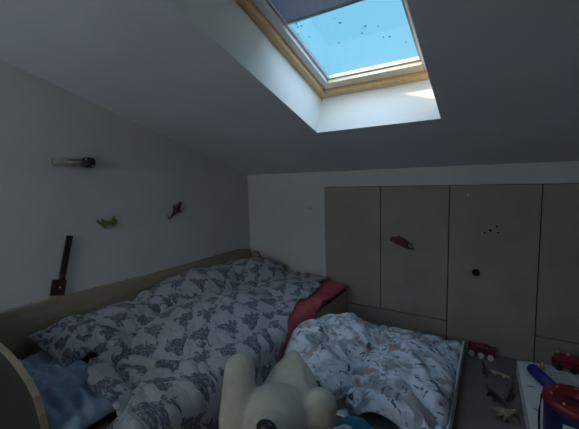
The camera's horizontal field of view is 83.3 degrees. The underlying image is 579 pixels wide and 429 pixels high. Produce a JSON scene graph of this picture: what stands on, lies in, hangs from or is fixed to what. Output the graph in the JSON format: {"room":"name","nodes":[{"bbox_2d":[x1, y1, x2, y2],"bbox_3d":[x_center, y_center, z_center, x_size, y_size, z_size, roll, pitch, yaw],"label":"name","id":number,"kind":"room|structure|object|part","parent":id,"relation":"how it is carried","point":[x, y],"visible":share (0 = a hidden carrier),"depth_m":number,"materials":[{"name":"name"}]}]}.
{"room":"bedroom","nodes":[
{"label":"bedroom","id":0,"kind":"room"},
{"bbox_2d":[0,59,250,311],"bbox_3d":[-1.718,-0.152,1.944,0.100,2.894,4.486,2,7,32],"label":"wall","id":1,"kind":"structure","parent":0,"point":[138,176],"depth_m":2.34,"materials":[{"name":"paint"}]},
{"bbox_2d":[49,235,72,295],"bbox_3d":[-1.519,0.342,2.168,0.038,0.394,0.173,0,6,32],"label":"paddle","id":2,"kind":"object","parent":1,"relation":"attached to","point":[58,286],"visible":1,"depth_m":2.17,"materials":[{"name":"brown wood"}]},
{"bbox_3d":[-1.529,0.482,2.152,0.018,0.119,0.107,0,6,32],"label":"blade","id":3,"kind":"part","parent":2,"relation":"part of","materials":[{"name":"brown wood"}]},
{"bbox_3d":[-1.502,0.267,2.192,0.020,0.250,0.100,0,6,32],"label":"handle","id":4,"kind":"part","parent":2,"relation":"part of","materials":[{"name":"black plastic"}]},
{"bbox_2d":[51,157,95,167],"bbox_3d":[-1.450,-0.353,2.196,0.072,0.071,0.247,2,7,32],"label":"torch","id":5,"kind":"object","parent":1,"relation":"attached to","point":[86,162],"visible":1,"depth_m":2.19,"materials":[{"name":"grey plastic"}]},
{"bbox_2d":[97,216,116,228],"bbox_3d":[-1.352,0.062,2.419,0.030,0.090,0.147,2,8,32],"label":"toy gecko","id":6,"kind":"object","parent":1,"relation":"attached to","point":[113,221],"visible":1,"depth_m":2.41},
{"bbox_2d":[168,202,181,218],"bbox_3d":[-1.028,-0.038,2.928,0.036,0.148,0.155,2,7,32],"label":"toy lizard","id":7,"kind":"object","parent":1,"relation":"attached to","point":[176,209],"visible":1,"depth_m":2.92},
{"bbox_2d":[0,0,578,174],"bbox_3d":[0.211,-0.925,0.606,4.741,1.582,4.724,2,7,32],"label":"ceiling","id":8,"kind":"structure","parent":0,"point":[503,74],"depth_m":1.75,"materials":[{"name":"paint"}]},
{"bbox_2d":[170,0,440,132],"bbox_3d":[0.232,-0.900,1.608,0.895,0.796,1.453,2,7,32],"label":"wall","id":9,"kind":"structure","parent":8,"relation":"attached to","point":[226,22],"depth_m":1.99,"materials":[{"name":"paint"}]},
{"bbox_2d":[235,0,428,97],"bbox_3d":[0.247,-1.021,1.625,0.811,0.496,1.287,2,7,32],"label":"window","id":10,"kind":"structure","parent":9,"relation":"attached to","point":[263,13],"depth_m":1.99,"materials":[{"name":"brown wood"}]},
{"bbox_2d":[270,0,363,24],"bbox_3d":[0.107,-1.068,1.399,0.579,0.156,0.488,2,7,32],"label":"roller blind","id":11,"kind":"object","parent":10,"relation":"attached to","point":[292,11],"visible":1,"depth_m":1.63,"materials":[{"name":"fabric"}]},
{"bbox_3d":[0.248,-1.039,1.626,0.615,0.315,1.021,2,7,32],"label":"glass pane","id":12,"kind":"part","parent":10,"relation":"part of","materials":[{"name":"glass"}]},
{"bbox_3d":[0.538,-0.908,2.097,0.611,0.076,0.082,2,7,32],"label":"sash rail","id":13,"kind":"part","parent":10,"relation":"part of","materials":[{"name":"white paint"}]},
{"bbox_2d":[247,161,578,279],"bbox_3d":[1.488,0.360,2.727,4.741,1.523,0.120,2,7,32],"label":"wall","id":14,"kind":"structure","parent":0,"point":[284,229],"depth_m":3.40,"materials":[{"name":"paint"}]},
{"bbox_2d":[324,187,379,307],"bbox_3d":[0.608,0.307,3.185,0.561,1.150,0.017,2,7,32],"label":"door","id":15,"kind":"structure","parent":14,"relation":"in","point":[352,214],"depth_m":3.16,"materials":[{"name":"beige wood"}]},
{"bbox_2d":[347,302,446,339],"bbox_3d":[0.870,0.997,3.105,1.133,0.206,0.017,2,7,32],"label":"baseboard","id":16,"kind":"structure","parent":14,"relation":"attached to","point":[377,316],"depth_m":3.00,"materials":[{"name":"beige wood"}]},
{"bbox_2d":[381,186,449,319],"bbox_3d":[1.091,0.325,2.883,0.565,1.150,0.017,2,7,32],"label":"door","id":17,"kind":"structure","parent":14,"relation":"in","point":[413,281],"depth_m":2.86,"materials":[{"name":"beige wood"}]},
{"bbox_2d":[390,236,414,248],"bbox_3d":[1.006,0.249,2.896,0.219,0.113,0.033,2,7,32],"label":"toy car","id":18,"kind":"object","parent":17,"relation":"attached to","point":[398,240],"visible":1,"depth_m":2.89,"materials":[{"name":"plastic"}]},
{"bbox_2d":[349,183,578,362],"bbox_3d":[1.875,0.458,2.421,3.536,1.370,0.005,2,7,32],"label":"trim","id":19,"kind":"structure","parent":14,"relation":"attached to","point":[475,272],"depth_m":2.69,"materials":[{"name":"beige wood"}]},
{"bbox_2d":[447,184,541,361],"bbox_3d":[1.590,0.450,2.578,0.598,1.363,0.029,2,7,32],"label":"door","id":20,"kind":"structure","parent":14,"relation":"in","point":[494,230],"depth_m":2.56,"materials":[{"name":"beige wood"}]},
{"bbox_2d":[534,336,578,364],"bbox_3d":[2.417,1.049,2.139,1.293,0.216,0.017,2,7,32],"label":"baseboard","id":21,"kind":"structure","parent":14,"relation":"attached to","point":[545,348],"depth_m":2.43,"materials":[{"name":"beige wood"}]},
{"bbox_2d":[535,184,578,342],"bbox_3d":[2.126,0.358,2.236,0.653,1.140,0.017,2,7,32],"label":"door","id":22,"kind":"structure","parent":14,"relation":"in","point":[557,316],"depth_m":2.34,"materials":[{"name":"beige wood"}]},
{"bbox_2d":[452,348,525,428],"bbox_3d":[0.293,1.408,0.874,4.741,0.100,4.686,2,7,32],"label":"floor","id":23,"kind":"structure","parent":0,"point":[472,410],"depth_m":2.14,"materials":[{"name":"laminate"}]},
{"bbox_2d":[0,249,346,428],"bbox_3d":[-0.608,0.811,2.505,1.242,0.795,2.497,2,7,32],"label":"bed","id":24,"kind":"object","parent":23,"relation":"on","point":[21,403],"visible":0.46,"depth_m":2.02,"materials":[{"name":"brown wood"}]},
{"bbox_2d":[81,291,341,428],"bbox_3d":[-0.605,0.896,2.512,1.160,0.225,2.430,2,7,32],"label":"mattress","id":25,"kind":"object","parent":24,"relation":"on","point":[104,423],"visible":0.02,"depth_m":1.44,"materials":[{"name":"fabric"}]},
{"bbox_2d":[18,350,131,428],"bbox_3d":[-1.149,0.826,1.609,0.900,0.157,0.355,2,7,32],"label":"pillow","id":26,"kind":"object","parent":25,"relation":"on","point":[68,400],"visible":0.52,"depth_m":1.45,"materials":[{"name":"blue fabric"}]},
{"bbox_2d":[26,314,118,367],"bbox_3d":[-1.294,0.717,1.937,0.521,0.154,0.298,3,7,35],"label":"pillow","id":27,"kind":"object","parent":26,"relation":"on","point":[67,341],"visible":0.95,"depth_m":1.86,"materials":[{"name":"grey fabric"}]},
{"bbox_2d":[83,257,325,428],"bbox_3d":[-0.520,0.854,2.502,1.331,0.631,2.295,2,7,32],"label":"duvet","id":28,"kind":"object","parent":25,"relation":"on","point":[173,347],"visible":0.93,"depth_m":1.99,"materials":[{"name":"fabric"}]},
{"bbox_2d":[94,280,347,360],"bbox_3d":[-0.417,0.894,2.664,1.171,0.342,1.975,2,7,32],"label":"sheet","id":29,"kind":"object","parent":25,"relation":"on","point":[306,309],"visible":0.09,"depth_m":2.64,"materials":[{"name":"red fabric"}]},
{"bbox_3d":[-0.090,1.009,2.201,0.030,0.275,2.440,2,7,32],"label":"rail","id":30,"kind":"part","parent":24,"relation":"part of","materials":[{"name":"brown wood"}]},
{"bbox_2d":[219,350,351,428],"bbox_3d":[-0.063,0.977,1.379,0.562,0.651,0.770,2,7,32],"label":"plush bear","id":31,"kind":"object","parent":23,"relation":"on","point":[290,397],"visible":1,"depth_m":1.38},
{"bbox_2d":[335,416,372,428],"bbox_3d":[0.355,1.157,1.675,0.308,0.218,0.208,2,7,32],"label":"cloth","id":32,"kind":"object","parent":23,"relation":"on","point":[356,422],"visible":0.82,"depth_m":1.66,"materials":[{"name":"blue fabric"}]},
{"bbox_2d":[316,341,464,428],"bbox_3d":[0.696,1.127,2.340,0.906,0.125,1.240,2,7,32],"label":"mattress","id":33,"kind":"object","parent":23,"relation":"on","point":[376,421],"visible":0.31,"depth_m":1.95,"materials":[{"name":"white fabric"}]},
{"bbox_3d":[0.373,1.204,1.825,0.874,0.100,0.015,2,7,32],"label":"panel","id":34,"kind":"part","parent":33,"relation":"part of","materials":[{"name":"fabric"}]},
{"bbox_2d":[284,313,461,428],"bbox_3d":[0.622,0.964,2.345,1.028,0.398,1.235,2,7,32],"label":"blanket","id":35,"kind":"object","parent":33,"relation":"on","point":[406,377],"visible":0.88,"depth_m":2.08,"materials":[{"name":"white fabric"}]},
{"bbox_3d":[1.074,1.141,2.103,0.014,0.125,1.240,2,7,32],"label":"panel","id":36,"kind":"part","parent":33,"relation":"part of","materials":[{"name":"white fabric"}]},
{"bbox_2d":[468,341,495,361],"bbox_3d":[1.538,1.082,2.602,0.187,0.110,0.086,3,8,39],"label":"wagon","id":37,"kind":"object","parent":23,"relation":"on","point":[481,352],"visible":1,"depth_m":2.59,"materials":[{"name":"red plastic"}]},
{"bbox_2d":[482,361,487,376],"bbox_3d":[1.423,1.127,2.364,0.032,0.072,0.114,0,6,13],"label":"dinosaur","id":38,"kind":"object","parent":23,"relation":"on","point":[484,369],"visible":1,"depth_m":2.37},
{"bbox_2d":[486,384,503,401],"bbox_3d":[1.329,1.167,2.137,0.075,0.043,0.222,-2,6,-1],"label":"toy crocodile","id":39,"kind":"object","parent":23,"relation":"on","point":[492,392],"visible":1,"depth_m":2.10},
{"bbox_2d":[489,406,517,421],"bbox_3d":[1.263,1.159,1.932,0.047,0.104,0.166,-4,7,-23],"label":"dinosaur","id":40,"kind":"object","parent":23,"relation":"on","point":[507,413],"visible":1,"depth_m":1.90},
{"bbox_2d":[489,369,518,383],"bbox_3d":[1.525,1.146,2.316,0.189,0.037,0.064,3,8,40],"label":"toy lizard","id":41,"kind":"object","parent":23,"relation":"on","point":[495,372],"visible":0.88,"depth_m":2.32},
{"bbox_2d":[503,376,513,399],"bbox_3d":[1.423,1.132,2.113,0.175,0.110,0.050,-7,8,-42],"label":"dinosaur","id":42,"kind":"object","parent":23,"relation":"on","point":[508,392],"visible":0.97,"depth_m":2.11},
{"bbox_2d":[504,400,520,424],"bbox_3d":[1.354,1.190,1.963,0.060,0.034,0.178,-2,6,-4],"label":"toy lizard","id":43,"kind":"object","parent":23,"relation":"on","point":[507,404],"visible":0.73,"depth_m":1.98},
{"bbox_2d":[516,360,578,428],"bbox_3d":[1.764,1.165,1.797,0.798,0.101,1.150,2,7,32],"label":"board","id":44,"kind":"object","parent":23,"relation":"on","point":[530,389],"visible":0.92,"depth_m":2.05,"materials":[{"name":"white plastic"}]},
{"bbox_2d":[527,364,555,385],"bbox_3d":[1.623,1.054,2.071,0.072,0.072,0.293,-1,6,7],"label":"foam roller","id":45,"kind":"object","parent":44,"relation":"on","point":[534,370],"visible":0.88,"depth_m":2.09,"materials":[{"name":"blue plastic"}]},
{"bbox_2d":[539,362,545,369],"bbox_3d":[1.755,1.045,2.258,0.042,0.044,0.042,2,7,32],"label":"bell","id":46,"kind":"object","parent":44,"relation":"on","point":[542,365],"visible":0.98,"depth_m":2.25,"materials":[{"name":"gold metal"}]},
{"bbox_2d":[538,383,578,428],"bbox_3d":[1.448,1.030,1.653,0.274,0.218,0.274,-3,6,-8],"label":"drum","id":47,"kind":"object","parent":44,"relation":"on","point":[560,401],"visible":1,"depth_m":1.65,"materials":[{"name":"blue plastic"}]},
{"bbox_3d":[1.364,1.077,1.558,0.090,0.110,0.008,3,8,40],"label":"label plate","id":48,"kind":"part","parent":47,"relation":"part of","materials":[{"name":"paper"}]},
{"bbox_2d":[549,371,578,386],"bbox_3d":[1.796,1.077,2.128,0.090,0.002,0.160,0,6,12],"label":"paper card","id":49,"kind":"object","parent":44,"relation":"on","point":[562,377],"visible":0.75,"depth_m":2.13,"materials":[{"name":"white paper"}]},
{"bbox_2d":[551,350,578,374],"bbox_3d":[1.934,1.006,2.211,0.240,0.122,0.100,3,8,38],"label":"engine","id":50,"kind":"object","parent":44,"relation":"on","point":[560,361],"visible":1,"depth_m":2.22,"materials":[{"name":"red plastic"}]}
]}

